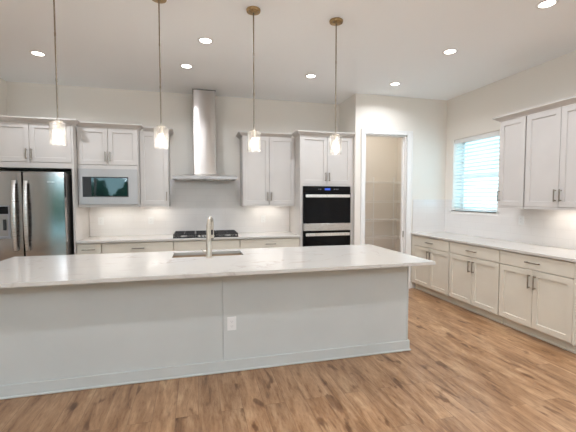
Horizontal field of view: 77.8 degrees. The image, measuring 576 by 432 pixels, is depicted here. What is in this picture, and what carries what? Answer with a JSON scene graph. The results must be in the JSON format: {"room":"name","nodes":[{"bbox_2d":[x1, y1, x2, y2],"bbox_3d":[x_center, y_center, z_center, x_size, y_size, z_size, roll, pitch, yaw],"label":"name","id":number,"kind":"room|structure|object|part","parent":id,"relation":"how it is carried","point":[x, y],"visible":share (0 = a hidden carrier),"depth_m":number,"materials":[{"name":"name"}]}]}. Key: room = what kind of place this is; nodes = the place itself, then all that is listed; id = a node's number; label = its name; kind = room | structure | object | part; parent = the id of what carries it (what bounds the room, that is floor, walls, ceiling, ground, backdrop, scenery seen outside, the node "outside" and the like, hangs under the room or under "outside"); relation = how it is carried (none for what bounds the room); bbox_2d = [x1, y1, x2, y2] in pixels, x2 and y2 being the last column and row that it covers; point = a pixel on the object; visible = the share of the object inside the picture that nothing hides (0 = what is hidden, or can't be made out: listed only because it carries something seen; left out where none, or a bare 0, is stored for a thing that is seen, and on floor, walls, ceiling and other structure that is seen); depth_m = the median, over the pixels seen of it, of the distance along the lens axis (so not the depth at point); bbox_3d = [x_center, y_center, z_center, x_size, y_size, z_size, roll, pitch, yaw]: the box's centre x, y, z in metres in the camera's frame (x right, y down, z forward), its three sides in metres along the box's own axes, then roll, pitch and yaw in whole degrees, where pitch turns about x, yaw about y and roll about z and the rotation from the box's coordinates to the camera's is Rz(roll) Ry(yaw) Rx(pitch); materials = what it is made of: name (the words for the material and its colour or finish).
{"room":"kitchen","nodes":[
{"label":"kitchen","id":0,"kind":"room"},
{"bbox_2d":[0,78,7,170],"bbox_3d":[-3.818,-0.290,4.516,0.120,3.080,1.168,-1,3,-14],"label":"wall","id":1,"kind":"structure","parent":0,"point":[3,98],"depth_m":4.83,"materials":[{"name":"beige paint"}]},
{"bbox_2d":[6,81,338,235],"bbox_3d":[-1.518,-0.346,5.643,4.898,3.080,0.129,-1,3,-14],"label":"wall","id":2,"kind":"structure","parent":0,"point":[88,104],"depth_m":5.53,"materials":[{"name":"beige paint"}]},
{"bbox_2d":[98,217,103,224],"bbox_3d":[-2.765,0.078,5.271,0.076,0.115,0.009,-1,3,-14],"label":"wall outlet","id":3,"kind":"object","parent":2,"relation":"attached to","point":[100,219],"visible":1,"depth_m":5.27,"materials":[{"name":"white plastic"}]},
{"bbox_2d":[76,121,142,206],"bbox_3d":[-2.454,-0.692,5.035,0.811,1.125,0.550,-1,3,-14],"label":"upper cabinet","id":4,"kind":"object","parent":2,"relation":"attached to","point":[106,146],"visible":0.94,"depth_m":4.81,"materials":[{"name":"paint"}]},
{"bbox_3d":[-2.612,-0.934,4.770,0.368,0.490,0.020,-1,3,-14],"label":"door","id":5,"kind":"part","parent":4,"relation":"part of","materials":[{"name":"paint"}]},
{"bbox_2d":[78,168,137,204],"bbox_3d":[-2.479,-0.405,5.027,0.732,0.478,0.440,-1,3,-14],"label":"microwave","id":6,"kind":"object","parent":4,"relation":"in","point":[95,186],"visible":0.98,"depth_m":4.82,"materials":[{"name":"silver metal"}]},
{"bbox_3d":[-2.674,-0.389,4.764,0.093,0.245,0.018,-1,3,-14],"label":"control panel","id":7,"kind":"part","parent":6,"relation":"part of","materials":[{"name":"black glass"}]},
{"bbox_3d":[-2.457,-0.392,4.817,0.564,0.269,0.022,-1,3,-14],"label":"door frame","id":8,"kind":"part","parent":6,"relation":"part of","materials":[{"name":"black plastic"}]},
{"bbox_3d":[-2.412,-0.393,4.830,0.446,0.245,0.019,-1,3,-14],"label":"door","id":9,"kind":"part","parent":6,"relation":"part of","materials":[{"name":"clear glass"}]},
{"bbox_3d":[-2.410,-1.216,4.842,0.811,0.060,0.205,-1,3,-14],"label":"crown molding","id":10,"kind":"part","parent":4,"relation":"part of","materials":[{"name":"paint"}]},
{"bbox_3d":[-2.251,-0.939,4.863,0.368,0.490,0.020,-1,3,-14],"label":"door","id":11,"kind":"part","parent":4,"relation":"part of","materials":[{"name":"paint"}]},
{"bbox_2d":[148,217,153,223],"bbox_3d":[-2.091,0.069,5.444,0.076,0.115,0.009,-1,3,-14],"label":"wall outlet","id":12,"kind":"object","parent":2,"relation":"attached to","point":[150,219],"visible":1,"depth_m":5.44,"materials":[{"name":"white plastic"}]},
{"bbox_2d":[139,126,173,206],"bbox_3d":[-1.919,-0.703,5.248,0.446,1.125,0.400,-1,3,-14],"label":"upper cabinet","id":13,"kind":"object","parent":2,"relation":"attached to","point":[154,162],"visible":0.98,"depth_m":5.12,"materials":[{"name":"paint"}]},
{"bbox_3d":[-1.890,-1.235,5.229,0.386,0.060,0.400,-1,3,-14],"label":"crown molding","id":14,"kind":"part","parent":13,"relation":"part of","materials":[{"name":"paint"}]},
{"bbox_2d":[172,89,236,180],"bbox_3d":[-1.252,-1.206,5.351,0.912,1.333,0.503,-1,3,-14],"label":"range hood","id":15,"kind":"object","parent":2,"relation":"attached to","point":[204,112],"visible":1,"depth_m":5.30,"materials":[{"name":"silver metal"}]},
{"bbox_2d":[236,131,294,205],"bbox_3d":[-0.354,-0.723,5.650,0.886,1.125,0.400,-1,3,-14],"label":"upper cabinet","id":16,"kind":"object","parent":2,"relation":"attached to","point":[267,176],"visible":0.98,"depth_m":5.52,"materials":[{"name":"paint"}]},
{"bbox_3d":[-0.492,-0.696,5.482,0.406,1.035,0.020,-1,3,-14],"label":"door","id":17,"kind":"part","parent":16,"relation":"part of","materials":[{"name":"paint"}]},
{"bbox_3d":[-0.384,-1.254,5.616,0.825,0.060,0.400,-1,3,-14],"label":"crown molding","id":18,"kind":"part","parent":16,"relation":"part of","materials":[{"name":"paint"}]},
{"bbox_3d":[-0.093,-0.701,5.584,0.406,1.035,0.020,-1,3,-14],"label":"door","id":19,"kind":"part","parent":16,"relation":"part of","materials":[{"name":"paint"}]},
{"bbox_2d":[0,0,575,104],"bbox_3d":[-0.955,-1.696,0.755,9.969,0.100,11.500,-1,3,-14],"label":"ceiling","id":20,"kind":"structure","parent":0,"point":[112,44],"depth_m":3.73,"materials":[{"name":"white paint"}]},
{"bbox_2d":[29,50,46,56],"bbox_3d":[-2.774,-1.802,3.961,0.164,0.006,0.164,-1,3,-14],"label":"recessed light","id":21,"kind":"object","parent":20,"relation":"in","point":[37,53],"visible":1,"depth_m":3.95,"materials":[{"name":"white plastic"}]},
{"bbox_2d":[49,0,66,144],"bbox_3d":[-1.753,-1.141,2.696,0.124,1.200,0.124,-1,3,-14],"label":"pendant light","id":22,"kind":"object","parent":20,"relation":"hanging from","point":[58,135],"visible":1,"depth_m":2.70,"materials":[{"name":"gold metal"}]},
{"bbox_3d":[-1.753,-1.225,2.692,0.013,0.977,0.013,-2,3,-29],"label":"rod","id":23,"kind":"part","parent":22,"relation":"part of","materials":[{"name":"brown metal"}]},
{"bbox_3d":[-1.753,-0.629,2.722,0.116,0.174,0.116,-1,3,-14],"label":"lamp shade","id":24,"kind":"part","parent":22,"relation":"part of","materials":[{"name":"clear glass"}]},
{"bbox_3d":[-1.753,-0.623,2.722,0.050,0.068,0.050,-1,3,-14],"label":"bulb","id":25,"kind":"part","parent":22,"relation":"part of","materials":[{"name":"white glass"}]},
{"bbox_2d":[152,0,168,148],"bbox_3d":[-1.032,-1.150,2.882,0.124,1.200,0.124,-1,3,-14],"label":"pendant light","id":26,"kind":"object","parent":20,"relation":"hanging from","point":[160,138],"visible":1,"depth_m":2.88,"materials":[{"name":"brown metal"}]},
{"bbox_3d":[-1.032,-1.234,2.878,0.013,0.977,0.013,-2,3,-29],"label":"rod","id":27,"kind":"part","parent":26,"relation":"part of","materials":[{"name":"brown metal"}]},
{"bbox_3d":[-1.032,-0.632,2.908,0.050,0.068,0.050,-1,3,-14],"label":"bulb","id":28,"kind":"part","parent":26,"relation":"part of","materials":[{"name":"white glass"}]},
{"bbox_3d":[-1.032,-0.638,2.907,0.116,0.174,0.116,-1,3,-14],"label":"lamp shade","id":29,"kind":"part","parent":26,"relation":"part of","materials":[{"name":"clear glass"}]},
{"bbox_2d":[180,63,192,67],"bbox_3d":[-1.233,-1.820,4.333,0.164,0.006,0.164,-1,3,-14],"label":"recessed light","id":30,"kind":"object","parent":20,"relation":"in","point":[183,65],"visible":1,"depth_m":4.31,"materials":[{"name":"white plastic"}]},
{"bbox_2d":[197,37,213,43],"bbox_3d":[-0.840,-1.785,3.635,0.164,0.006,0.164,-1,3,-14],"label":"recessed light","id":31,"kind":"object","parent":20,"relation":"in","point":[205,40],"visible":1,"depth_m":3.63,"materials":[{"name":"white plastic"}]},
{"bbox_2d":[246,6,260,151],"bbox_3d":[-0.295,-1.160,3.071,0.124,1.200,0.124,-1,3,-14],"label":"pendant light","id":32,"kind":"object","parent":20,"relation":"hanging from","point":[251,10],"visible":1,"depth_m":3.07,"materials":[{"name":"brown metal"}]},
{"bbox_3d":[-0.295,-1.243,3.067,0.013,0.977,0.013,0,3,1],"label":"rod","id":33,"kind":"part","parent":32,"relation":"part of","materials":[{"name":"brown metal"}]},
{"bbox_3d":[-0.295,-0.647,3.097,0.116,0.174,0.116,-1,3,-14],"label":"lamp shade","id":34,"kind":"part","parent":32,"relation":"part of","materials":[{"name":"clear glass"}]},
{"bbox_3d":[-0.295,-0.641,3.097,0.050,0.068,0.050,-1,3,-14],"label":"bulb","id":35,"kind":"part","parent":32,"relation":"part of","materials":[{"name":"white glass"}]},
{"bbox_2d":[305,74,316,77],"bbox_3d":[0.301,-1.838,4.690,0.164,0.006,0.164,-1,3,-14],"label":"recessed light","id":36,"kind":"object","parent":20,"relation":"in","point":[307,75],"visible":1,"depth_m":4.68,"materials":[{"name":"white plastic"}]},
{"bbox_2d":[329,17,342,154],"bbox_3d":[0.437,-1.169,3.260,0.124,1.200,0.124,-1,3,-14],"label":"pendant light","id":37,"kind":"object","parent":20,"relation":"hanging from","point":[336,21],"visible":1,"depth_m":3.25,"materials":[{"name":"brown metal"}]},
{"bbox_3d":[0.437,-0.657,3.285,0.116,0.174,0.116,-1,3,-14],"label":"lamp shade","id":38,"kind":"part","parent":37,"relation":"part of","materials":[{"name":"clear glass"}]},
{"bbox_3d":[0.437,-0.651,3.285,0.050,0.068,0.050,-1,3,-14],"label":"bulb","id":39,"kind":"part","parent":37,"relation":"part of","materials":[{"name":"white glass"}]},
{"bbox_3d":[0.437,-1.253,3.255,0.013,0.977,0.013,-2,3,-29],"label":"rod","id":40,"kind":"part","parent":37,"relation":"part of","materials":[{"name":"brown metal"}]},
{"bbox_2d":[389,82,400,85],"bbox_3d":[1.503,-1.854,5.013,0.164,0.006,0.164,-1,3,-14],"label":"recessed light","id":41,"kind":"object","parent":20,"relation":"in","point":[392,83],"visible":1,"depth_m":4.99,"materials":[{"name":"white plastic"}]},
{"bbox_2d":[442,48,457,54],"bbox_3d":[1.773,-1.799,3.907,0.164,0.006,0.164,-1,3,-14],"label":"recessed light","id":42,"kind":"object","parent":20,"relation":"in","point":[451,50],"visible":1,"depth_m":3.90,"materials":[{"name":"white plastic"}]},
{"bbox_2d":[535,0,558,8],"bbox_3d":[2.138,-1.751,2.946,0.164,0.006,0.164,-1,3,-14],"label":"recessed light","id":43,"kind":"object","parent":20,"relation":"in","point":[543,4],"visible":1,"depth_m":2.95,"materials":[{"name":"white plastic"}]},
{"bbox_2d":[0,288,575,431],"bbox_3d":[-0.955,1.480,0.913,9.969,0.100,11.500,-1,3,-14],"label":"floor","id":44,"kind":"structure","parent":0,"point":[464,370],"depth_m":2.66,"materials":[{"name":"brown wood"}]},
{"bbox_2d":[0,171,73,260],"bbox_3d":[-3.302,0.343,4.685,0.910,1.797,0.823,-1,3,-14],"label":"refrigerator","id":45,"kind":"object","parent":44,"relation":"on","point":[36,208],"visible":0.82,"depth_m":4.37,"materials":[{"name":"grey metal"}]},
{"bbox_3d":[-3.459,-0.068,4.262,0.199,0.090,0.002,-1,3,-14],"label":"dispenser panel","id":46,"kind":"part","parent":45,"relation":"part of","materials":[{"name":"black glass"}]},
{"bbox_3d":[-3.448,0.009,4.314,0.451,1.092,0.069,-1,3,-14],"label":"door","id":47,"kind":"part","parent":45,"relation":"part of","materials":[{"name":"silver metal"}]},
{"bbox_3d":[-3.284,-0.004,4.287,0.038,0.850,0.077,-1,3,-14],"label":"handle","id":48,"kind":"part","parent":45,"relation":"part of","materials":[{"name":"silver metal"}]},
{"bbox_3d":[-3.166,-0.005,4.317,0.038,0.850,0.077,-1,3,-14],"label":"handle","id":49,"kind":"part","parent":45,"relation":"part of","materials":[{"name":"silver metal"}]},
{"bbox_3d":[-3.003,0.003,4.428,0.451,1.092,0.069,-1,3,-14],"label":"door","id":50,"kind":"part","parent":45,"relation":"part of","materials":[{"name":"silver metal"}]},
{"bbox_2d":[0,115,89,254],"bbox_3d":[-3.279,-0.003,4.790,1.044,2.478,0.685,-1,3,-14],"label":"tall cabinet","id":51,"kind":"object","parent":44,"relation":"on","point":[24,146],"visible":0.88,"depth_m":4.51,"materials":[{"name":"paint"}]},
{"bbox_3d":[-3.478,-0.918,4.411,0.482,0.485,0.020,-1,3,-14],"label":"door","id":52,"kind":"part","parent":51,"relation":"part of","materials":[{"name":"paint"}]},
{"bbox_3d":[-3.252,-0.640,4.486,0.960,0.068,0.017,-1,3,-14],"label":"rail","id":53,"kind":"part","parent":51,"relation":"part of","materials":[{"name":"paint"}]},
{"bbox_3d":[-3.210,-1.197,4.459,1.044,0.060,0.126,-1,3,-14],"label":"crown molding","id":54,"kind":"part","parent":51,"relation":"part of","materials":[{"name":"paint"}]},
{"bbox_3d":[-3.015,-0.924,4.530,0.464,0.485,0.020,-1,3,-14],"label":"door","id":55,"kind":"part","parent":51,"relation":"part of","materials":[{"name":"paint"}]},
{"bbox_3d":[-2.851,0.019,4.932,0.024,2.420,0.625,-1,3,-14],"label":"panel","id":56,"kind":"part","parent":51,"relation":"part of","materials":[{"name":"paint"}]},
{"bbox_2d":[77,243,101,254],"bbox_3d":[-2.688,0.786,4.987,0.297,0.883,0.644,-1,3,-14],"label":"base cabinet","id":57,"kind":"object","parent":44,"relation":"on","point":[85,248],"visible":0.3,"depth_m":4.69,"materials":[{"name":"paint"}]},
{"bbox_2d":[76,232,299,243],"bbox_3d":[-1.366,0.311,5.322,3.033,0.030,0.647,-1,3,-14],"label":"countertop","id":58,"kind":"structure","parent":57,"relation":"on","point":[254,235],"depth_m":5.10,"materials":[{"name":"white stone"}]},
{"bbox_2d":[173,230,237,237],"bbox_3d":[-1.228,0.266,5.337,0.910,0.058,0.524,-1,3,-14],"label":"gas cooktop","id":59,"kind":"object","parent":58,"relation":"in","point":[218,233],"visible":0.87,"depth_m":5.19,"materials":[{"name":"black metal"}]},
{"bbox_2d":[102,241,173,253],"bbox_3d":[-2.102,0.778,5.138,0.906,0.883,0.644,-1,3,-14],"label":"base cabinet","id":60,"kind":"object","parent":44,"relation":"on","point":[156,246],"visible":0.25,"depth_m":4.84,"materials":[{"name":"paint"}]},
{"bbox_2d":[0,266,410,399],"bbox_3d":[-0.694,0.863,3.434,3.657,0.884,0.943,-1,3,-14],"label":"kitchen island","id":61,"kind":"object","parent":44,"relation":"on","point":[73,337],"visible":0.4,"depth_m":2.94,"materials":[{"name":"paint"}]},
{"bbox_3d":[-1.436,0.895,2.791,1.819,0.884,0.012,-1,3,-14],"label":"panel","id":62,"kind":"part","parent":61,"relation":"part of","materials":[{"name":"paint"}]},
{"bbox_3d":[-0.689,1.255,3.433,3.635,0.100,0.877,-1,3,-14],"label":"baseboard","id":63,"kind":"part","parent":61,"relation":"part of","materials":[{"name":"paint"}]},
{"bbox_3d":[-0.687,1.296,3.429,3.657,0.018,0.888,-1,3,-14],"label":"shoe molding","id":64,"kind":"part","parent":61,"relation":"part of","materials":[{"name":"paint"}]},
{"bbox_2d":[0,244,434,287],"bbox_3d":[-0.660,0.412,3.291,3.744,0.030,1.238,-1,3,-14],"label":"island countertop","id":65,"kind":"structure","parent":61,"relation":"on","point":[24,271],"depth_m":3.02,"materials":[{"name":"white stone"}]},
{"bbox_2d":[173,253,240,257],"bbox_3d":[-0.803,0.524,3.605,0.733,0.224,0.369,-1,3,-14],"label":"sink","id":66,"kind":"object","parent":65,"relation":"in","point":[180,256],"visible":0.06,"depth_m":3.75,"materials":[{"name":"silver metal"}]},
{"bbox_2d":[201,216,213,257],"bbox_3d":[-0.745,0.198,3.413,0.087,0.386,0.183,1,3,20],"label":"kitchen faucet","id":67,"kind":"object","parent":65,"relation":"on","point":[210,223],"visible":1,"depth_m":3.36,"materials":[{"name":"silver metal"}]},
{"bbox_3d":[-0.745,0.132,3.426,0.044,0.256,0.156,0,3,5],"label":"spout","id":68,"kind":"part","parent":67,"relation":"part of","materials":[{"name":"silver metal"}]},
{"bbox_2d":[227,317,235,330],"bbox_3d":[-0.477,0.913,3.027,0.076,0.115,0.009,-1,3,-14],"label":"wall outlet","id":69,"kind":"object","parent":61,"relation":"attached to","point":[231,321],"visible":1,"depth_m":3.02,"materials":[{"name":"white plastic"}]},
{"bbox_3d":[0.299,0.873,3.237,1.752,0.884,0.012,-1,3,-14],"label":"panel","id":70,"kind":"part","parent":61,"relation":"part of","materials":[{"name":"paint"}]},
{"bbox_3d":[1.049,0.841,3.866,0.012,0.884,0.865,-1,3,-14],"label":"panel","id":71,"kind":"part","parent":61,"relation":"part of","materials":[{"name":"paint"}]},
{"bbox_2d":[174,239,239,250],"bbox_3d":[-1.215,0.767,5.366,0.918,0.883,0.644,-1,3,-14],"label":"base cabinet","id":72,"kind":"object","parent":44,"relation":"on","point":[190,245],"visible":0.06,"depth_m":5.06,"materials":[{"name":"paint"}]},
{"bbox_2d":[240,237,298,248],"bbox_3d":[-0.330,0.756,5.593,0.902,0.883,0.644,-1,3,-14],"label":"base cabinet","id":73,"kind":"object","parent":44,"relation":"on","point":[261,242],"visible":0.27,"depth_m":5.29,"materials":[{"name":"paint"}]},
{"bbox_2d":[290,130,355,246],"bbox_3d":[0.503,-0.051,5.762,0.929,2.478,0.685,-1,3,-14],"label":"tall cabinet","id":74,"kind":"object","parent":44,"relation":"on","point":[314,166],"visible":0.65,"depth_m":5.46,"materials":[{"name":"paint"}]},
{"bbox_3d":[0.393,-0.849,5.413,0.418,0.723,0.020,-1,3,-14],"label":"door","id":75,"kind":"part","parent":74,"relation":"part of","materials":[{"name":"paint"}]},
{"bbox_3d":[0.546,-1.250,5.535,0.929,0.060,0.340,-1,3,-14],"label":"crown molding","id":76,"kind":"part","parent":74,"relation":"part of","materials":[{"name":"paint"}]},
{"bbox_2d":[303,186,350,246],"bbox_3d":[0.534,0.159,5.751,0.767,1.251,0.652,-1,3,-14],"label":"double oven","id":77,"kind":"object","parent":74,"relation":"in","point":[326,209],"visible":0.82,"depth_m":5.46,"materials":[{"name":"black glass"}]},
{"bbox_3d":[0.601,0.446,5.507,0.767,0.441,0.031,-1,3,-14],"label":"door","id":78,"kind":"part","parent":77,"relation":"part of","materials":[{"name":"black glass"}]},
{"bbox_3d":[0.599,-0.408,5.470,0.767,0.089,0.021,-1,3,-14],"label":"control panel","id":79,"kind":"part","parent":77,"relation":"part of","materials":[{"name":"black glass"}]},
{"bbox_3d":[0.601,-0.125,5.479,0.767,0.470,0.031,-1,3,-14],"label":"door","id":80,"kind":"part","parent":77,"relation":"part of","materials":[{"name":"black glass"}]},
{"bbox_3d":[0.610,0.279,5.463,0.715,0.044,0.045,-1,3,-14],"label":"handle","id":81,"kind":"part","parent":77,"relation":"part of","materials":[{"name":"silver metal"}]},
{"bbox_3d":[0.610,-0.306,5.434,0.715,0.044,0.045,-1,3,-14],"label":"handle","id":82,"kind":"part","parent":77,"relation":"part of","materials":[{"name":"silver metal"}]},
{"bbox_3d":[0.790,-0.854,5.515,0.390,0.723,0.020,-1,3,-14],"label":"door","id":83,"kind":"part","parent":74,"relation":"part of","materials":[{"name":"paint"}]},
{"bbox_2d":[411,235,452,302],"bbox_3d":[2.404,0.762,5.473,0.654,0.883,0.900,-1,3,-14],"label":"base cabinet","id":84,"kind":"object","parent":44,"relation":"on","point":[433,280],"visible":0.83,"depth_m":5.32,"materials":[{"name":"paint"}]},
{"bbox_3d":[2.085,0.781,5.579,0.020,0.605,0.415,-1,3,-14],"label":"door","id":85,"kind":"part","parent":84,"relation":"part of","materials":[{"name":"paint"}]},
{"bbox_3d":[2.138,0.408,5.357,0.020,0.143,0.834,-1,3,-14],"label":"drawer","id":86,"kind":"part","parent":84,"relation":"part of","materials":[{"name":"paint"}]},
{"bbox_3d":[2.204,1.197,5.413,0.013,0.020,0.842,-1,3,-14],"label":"shoe molding","id":87,"kind":"part","parent":84,"relation":"part of","materials":[{"name":"paint"}]},
{"bbox_3d":[2.190,0.801,5.173,0.020,0.605,0.415,-1,3,-14],"label":"door","id":88,"kind":"part","parent":84,"relation":"part of","materials":[{"name":"paint"}]},
{"bbox_2d":[449,241,503,323],"bbox_3d":[2.623,0.804,4.625,0.654,0.883,0.842,-1,3,-14],"label":"base cabinet","id":89,"kind":"object","parent":44,"relation":"on","point":[474,271],"visible":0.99,"depth_m":4.50,"materials":[{"name":"paint"}]},
{"bbox_3d":[2.297,0.821,4.758,0.020,0.605,0.415,-1,3,-14],"label":"door","id":90,"kind":"part","parent":89,"relation":"part of","materials":[{"name":"paint"}]},
{"bbox_3d":[2.349,0.449,4.536,0.020,0.143,0.834,-1,3,-14],"label":"drawer","id":91,"kind":"part","parent":89,"relation":"part of","materials":[{"name":"paint"}]},
{"bbox_3d":[2.415,1.238,4.593,0.013,0.020,0.842,-1,3,-14],"label":"shoe molding","id":92,"kind":"part","parent":89,"relation":"part of","materials":[{"name":"paint"}]},
{"bbox_3d":[2.401,0.842,4.353,0.020,0.605,0.415,-1,3,-14],"label":"door","id":93,"kind":"part","parent":89,"relation":"part of","materials":[{"name":"paint"}]},
{"bbox_2d":[499,250,575,353],"bbox_3d":[2.837,0.845,3.795,0.654,0.883,0.861,-1,3,-14],"label":"base cabinet","id":94,"kind":"object","parent":44,"relation":"on","point":[537,294],"visible":0.98,"depth_m":3.66,"materials":[{"name":"paint"}]},
{"bbox_2d":[411,232,575,261],"bbox_3d":[2.631,0.346,4.622,0.647,0.030,2.632,-1,3,-14],"label":"countertop","id":95,"kind":"structure","parent":94,"relation":"on","point":[565,254],"depth_m":4.24,"materials":[{"name":"white stone"}]},
{"bbox_3d":[2.508,0.862,3.938,0.020,0.605,0.415,-1,3,-14],"label":"door","id":96,"kind":"part","parent":94,"relation":"part of","materials":[{"name":"paint"}]},
{"bbox_3d":[2.543,0.692,3.688,0.034,0.145,0.012,-1,3,-14],"label":"handle","id":97,"kind":"part","parent":94,"relation":"part of","materials":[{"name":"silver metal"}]},
{"bbox_3d":[2.561,0.490,3.716,0.020,0.143,0.834,-1,3,-14],"label":"drawer","id":98,"kind":"part","parent":94,"relation":"part of","materials":[{"name":"paint"}]},
{"bbox_3d":[2.627,1.278,3.772,0.013,0.020,0.842,-1,3,-14],"label":"shoe molding","id":99,"kind":"part","parent":94,"relation":"part of","materials":[{"name":"paint"}]},
{"bbox_3d":[2.613,0.882,3.532,0.020,0.605,0.415,-1,3,-14],"label":"door","id":100,"kind":"part","parent":94,"relation":"part of","materials":[{"name":"paint"}]},
{"bbox_3d":[2.957,0.865,3.392,0.622,0.883,0.019,-1,3,-14],"label":"panel","id":101,"kind":"part","parent":94,"relation":"part of","materials":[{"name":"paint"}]},
{"bbox_2d":[338,96,351,132],"bbox_3d":[0.885,-0.381,6.332,0.100,3.080,1.356,-1,3,-14],"label":"wall","id":102,"kind":"structure","parent":0,"point":[345,108],"depth_m":5.84,"materials":[{"name":"beige paint"}]},
{"bbox_2d":[365,136,396,250],"bbox_3d":[1.493,-0.426,7.239,1.530,3.080,0.100,-1,3,-14],"label":"wall","id":103,"kind":"structure","parent":0,"point":[381,152],"depth_m":7.29,"materials":[{"name":"beige paint"}]},
{"bbox_2d":[372,177,373,244],"bbox_3d":[1.737,-0.061,7.262,0.026,1.450,0.012,-1,3,-14],"label":"shelf standard","id":104,"kind":"object","parent":103,"relation":"attached to","point":[373,177],"visible":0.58,"depth_m":7.26,"materials":[{"name":"white metal"}]},
{"bbox_2d":[365,235,399,239],"bbox_3d":[1.545,0.430,7.081,1.510,0.039,0.310,-1,3,-14],"label":"wire shelf","id":105,"kind":"object","parent":103,"relation":"attached to","point":[377,236],"visible":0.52,"depth_m":7.08,"materials":[{"name":"white metal"}]},
{"bbox_2d":[365,218,399,221],"bbox_3d":[1.545,0.083,7.064,1.510,0.039,0.310,-1,3,-14],"label":"wire shelf","id":106,"kind":"object","parent":103,"relation":"attached to","point":[386,219],"visible":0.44,"depth_m":7.01,"materials":[{"name":"white metal"}]},
{"bbox_2d":[365,201,400,202],"bbox_3d":[1.545,-0.281,7.046,1.510,0.039,0.310,-1,3,-14],"label":"wire shelf","id":107,"kind":"object","parent":103,"relation":"attached to","point":[366,201],"visible":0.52,"depth_m":6.97,"materials":[{"name":"white metal"}]},
{"bbox_2d":[366,181,400,183],"bbox_3d":[1.545,-0.657,7.027,1.510,0.039,0.310,-1,3,-14],"label":"wire shelf","id":108,"kind":"object","parent":103,"relation":"attached to","point":[366,181],"visible":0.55,"depth_m":7.02,"materials":[{"name":"white metal"}]},
{"bbox_2d":[392,178,394,247],"bbox_3d":[2.177,-0.067,7.375,0.026,1.450,0.012,-1,3,-14],"label":"shelf standard","id":109,"kind":"object","parent":103,"relation":"attached to","point":[393,178],"visible":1,"depth_m":7.38,"materials":[{"name":"white metal"}]},
{"bbox_2d":[352,93,446,244],"bbox_3d":[1.812,-0.354,5.800,1.630,3.080,0.139,-1,3,-14],"label":"wall","id":110,"kind":"structure","parent":0,"point":[427,118],"depth_m":5.78,"materials":[{"name":"beige paint"}]},
{"bbox_2d":[360,129,412,288],"bbox_3d":[1.550,-0.083,5.737,0.892,2.545,0.156,-1,3,-14],"label":"door frame","id":111,"kind":"structure","parent":110,"relation":"attached to","point":[407,140],"depth_m":5.74,"materials":[{"name":"white paint"}]},
{"bbox_2d":[396,50,575,251],"bbox_3d":[3.747,-0.168,2.043,0.259,3.080,11.500,-1,3,-14],"label":"wall","id":112,"kind":"structure","parent":0,"point":[469,114],"depth_m":4.78,"materials":[{"name":"beige paint"}]},
{"bbox_2d":[450,135,499,215],"bbox_3d":[2.879,-0.610,5.351,0.262,1.175,0.955,-1,3,-14],"label":"window","id":113,"kind":"structure","parent":112,"relation":"in","point":[472,212],"depth_m":5.58,"materials":[{"name":"white paint"}]},
{"bbox_3d":[2.845,-0.049,5.370,0.192,0.053,0.955,-1,3,-14],"label":"sill","id":114,"kind":"part","parent":113,"relation":"part of","materials":[{"name":"white paint"}]},
{"bbox_2d":[454,130,499,210],"bbox_3d":[2.822,-0.638,5.335,0.074,1.112,0.879,-1,3,-14],"label":"window blind","id":115,"kind":"object","parent":113,"relation":"attached to","point":[495,133],"visible":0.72,"depth_m":5.32,"materials":[{"name":"white plastic"}]},
{"bbox_3d":[2.826,-0.093,5.364,0.050,0.020,0.871,-1,3,-14],"label":"rail","id":116,"kind":"part","parent":115,"relation":"part of","materials":[{"name":"white plastic"}]},
{"bbox_2d":[492,110,526,208],"bbox_3d":[2.809,-0.658,4.347,0.405,1.125,0.419,-1,3,-14],"label":"upper cabinet","id":117,"kind":"object","parent":112,"relation":"attached to","point":[513,130],"visible":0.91,"depth_m":4.27,"materials":[{"name":"paint"}]},
{"bbox_3d":[2.809,-1.190,4.321,0.405,0.060,0.419,-1,3,-14],"label":"crown molding","id":118,"kind":"part","parent":117,"relation":"part of","materials":[{"name":"paint"}]},
{"bbox_2d":[522,96,575,209],"bbox_3d":[2.971,-0.627,3.720,0.405,1.125,0.878,-1,3,-14],"label":"upper cabinet","id":119,"kind":"object","parent":112,"relation":"attached to","point":[550,171],"visible":1,"depth_m":3.80,"materials":[{"name":"paint"}]},
{"bbox_3d":[2.786,-0.618,3.908,0.020,1.035,0.394,-1,3,-14],"label":"door","id":120,"kind":"part","parent":119,"relation":"part of","materials":[{"name":"paint"}]},
{"bbox_3d":[2.971,-1.159,3.693,0.405,0.060,0.878,-1,3,-14],"label":"crown molding","id":121,"kind":"part","parent":119,"relation":"part of","materials":[{"name":"paint"}]},
{"bbox_3d":[2.886,-0.599,3.522,0.020,1.035,0.394,-1,3,-14],"label":"door","id":122,"kind":"part","parent":119,"relation":"part of","materials":[{"name":"paint"}]}
]}

